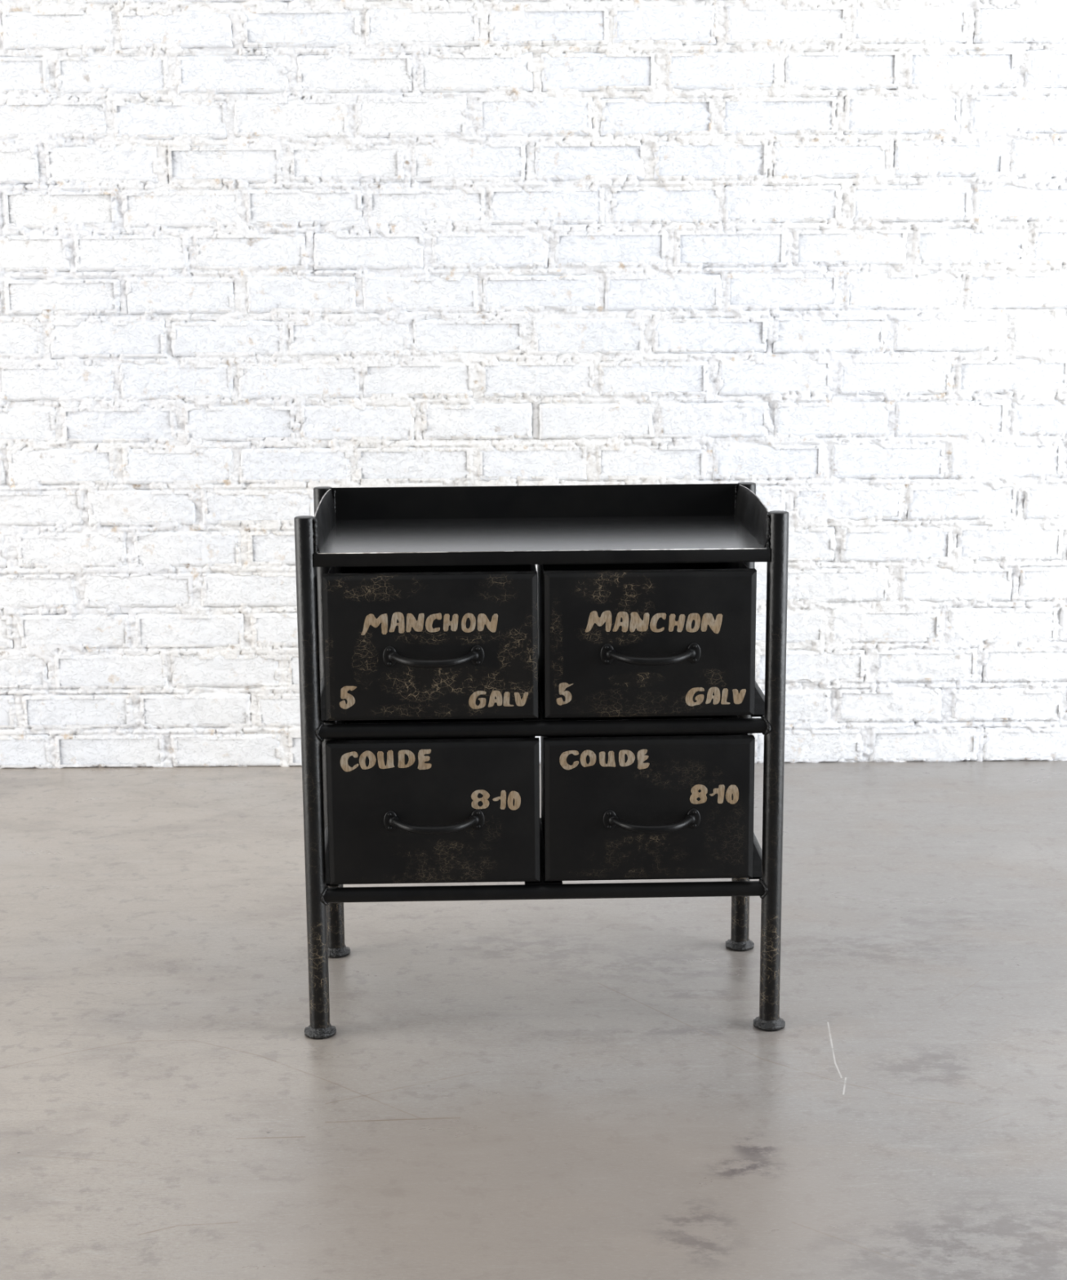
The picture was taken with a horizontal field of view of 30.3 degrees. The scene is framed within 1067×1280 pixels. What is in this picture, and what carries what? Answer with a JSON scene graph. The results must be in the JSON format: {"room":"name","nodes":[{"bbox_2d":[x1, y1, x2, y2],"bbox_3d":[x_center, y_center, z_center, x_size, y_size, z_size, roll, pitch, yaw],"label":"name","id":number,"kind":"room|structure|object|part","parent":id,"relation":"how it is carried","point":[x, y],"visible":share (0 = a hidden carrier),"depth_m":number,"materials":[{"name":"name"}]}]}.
{"room":"photo studio","nodes":[
{"label":"photo studio","id":0,"kind":"room"},
{"bbox_2d":[0,0,1066,768],"bbox_3d":[0.051,-1.465,3.457,9.104,3.450,0.125,0,12,0],"label":"wall","id":1,"kind":"structure","parent":0,"point":[255,255],"depth_m":3.58,"materials":[{"name":"white brick"}]},
{"bbox_2d":[0,760,1066,1279],"bbox_3d":[0.020,0.837,0.928,9.000,0.050,5.800,0,12,0],"label":"floor","id":2,"kind":"structure","parent":0,"point":[562,1089],"depth_m":2.41,"materials":[{"name":"concrete"}]},
{"bbox_2d":[293,481,789,1039],"bbox_3d":[0.009,0.143,2.549,0.609,0.662,0.356,-1,12,-2],"label":"base cabinet","id":3,"kind":"object","parent":2,"relation":"on","point":[434,652],"visible":1,"depth_m":2.41,"materials":[{"name":"black metal"}]},
{"bbox_3d":[-0.271,0.174,2.418,0.025,0.655,0.025,-1,12,-2],"label":"leg","id":4,"kind":"part","parent":3,"relation":"part of","materials":[{"name":"black metal"}]},
{"bbox_3d":[-0.276,0.084,2.544,0.019,0.019,0.265,-1,12,-2],"label":"rail","id":5,"kind":"part","parent":3,"relation":"part of","materials":[{"name":"black metal"}]},
{"bbox_3d":[-0.274,0.289,2.586,0.019,0.019,0.265,-1,12,-2],"label":"rail","id":6,"kind":"part","parent":3,"relation":"part of","materials":[{"name":"black metal"}]},
{"bbox_3d":[-0.279,0.117,2.696,0.025,0.655,0.025,-1,12,-2],"label":"leg","id":7,"kind":"part","parent":3,"relation":"part of","materials":[{"name":"black metal"}]},
{"bbox_3d":[-0.124,0.008,2.386,0.258,0.179,0.020,-1,12,-2],"label":"panel","id":8,"kind":"part","parent":3,"relation":"part of","materials":[{"name":"black metal"}]},
{"bbox_3d":[-0.123,0.212,2.428,0.260,0.180,0.020,-1,12,-2],"label":"panel","id":9,"kind":"part","parent":3,"relation":"part of","materials":[{"name":"black metal"}]},
{"bbox_3d":[-0.126,-0.017,2.515,0.254,0.174,0.270,-1,12,-2],"label":"drawer","id":10,"kind":"part","parent":3,"relation":"part of","materials":[{"name":"black metal"}]},
{"bbox_3d":[-0.126,0.187,2.557,0.252,0.175,0.270,-1,12,-2],"label":"drawer","id":11,"kind":"part","parent":3,"relation":"part of","materials":[{"name":"black metal"}]},
{"bbox_3d":[-0.120,0.023,2.359,0.123,0.026,0.040,-1,12,-2],"label":"handle","id":12,"kind":"part","parent":3,"relation":"part of","materials":[{"name":"black metal"}]},
{"bbox_3d":[-0.121,0.225,2.400,0.124,0.026,0.040,-1,12,-2],"label":"handle","id":13,"kind":"part","parent":3,"relation":"part of","materials":[{"name":"black metal"}]},
{"bbox_2d":[313,483,770,567],"bbox_3d":[0.008,-0.152,2.499,0.556,0.065,0.308,0,12,0],"label":"tray","id":14,"kind":"object","parent":3,"relation":"on","point":[723,522],"depth_m":2.54,"materials":[{"name":"metal"}]},
{"bbox_3d":[0.012,0.108,2.413,0.549,0.019,0.019,-1,12,-2],"label":"cross rail","id":15,"kind":"part","parent":3,"relation":"part of","materials":[{"name":"black metal"}]},
{"bbox_3d":[0.014,0.314,2.455,0.549,0.019,0.019,-1,12,-2],"label":"cross rail","id":16,"kind":"part","parent":3,"relation":"part of","materials":[{"name":"black metal"}]},
{"bbox_3d":[0.136,-0.020,2.522,0.252,0.175,0.270,-1,12,-2],"label":"drawer","id":17,"kind":"part","parent":3,"relation":"part of","materials":[{"name":"black metal"}]},
{"bbox_3d":[0.139,0.184,2.564,0.251,0.175,0.270,-1,12,-2],"label":"drawer","id":18,"kind":"part","parent":3,"relation":"part of","materials":[{"name":"black metal"}]},
{"bbox_3d":[0.143,0.209,2.435,0.259,0.179,0.020,-1,12,-2],"label":"panel","id":19,"kind":"part","parent":3,"relation":"part of","materials":[{"name":"black metal"}]},
{"bbox_3d":[0.141,0.004,2.393,0.256,0.179,0.020,-1,12,-2],"label":"panel","id":20,"kind":"part","parent":3,"relation":"part of","materials":[{"name":"black metal"}]},
{"bbox_3d":[0.143,0.020,2.366,0.122,0.026,0.040,-1,12,-2],"label":"handle","id":21,"kind":"part","parent":3,"relation":"part of","materials":[{"name":"black metal"}]},
{"bbox_3d":[0.146,0.225,2.408,0.121,0.026,0.040,-1,12,-2],"label":"handle","id":22,"kind":"part","parent":3,"relation":"part of","materials":[{"name":"black metal"}]},
{"bbox_3d":[0.289,0.110,2.711,0.025,0.655,0.025,-1,12,-2],"label":"leg","id":23,"kind":"part","parent":3,"relation":"part of","materials":[{"name":"black metal"}]},
{"bbox_3d":[0.294,0.282,2.601,0.019,0.019,0.265,-1,12,-2],"label":"rail","id":24,"kind":"part","parent":3,"relation":"part of","materials":[{"name":"black metal"}]},
{"bbox_3d":[0.292,0.077,2.559,0.019,0.019,0.265,-1,12,-2],"label":"rail","id":25,"kind":"part","parent":3,"relation":"part of","materials":[{"name":"black metal"}]},
{"bbox_3d":[0.297,0.167,2.433,0.025,0.655,0.025,-1,12,-2],"label":"leg","id":26,"kind":"part","parent":3,"relation":"part of","materials":[{"name":"black metal"}]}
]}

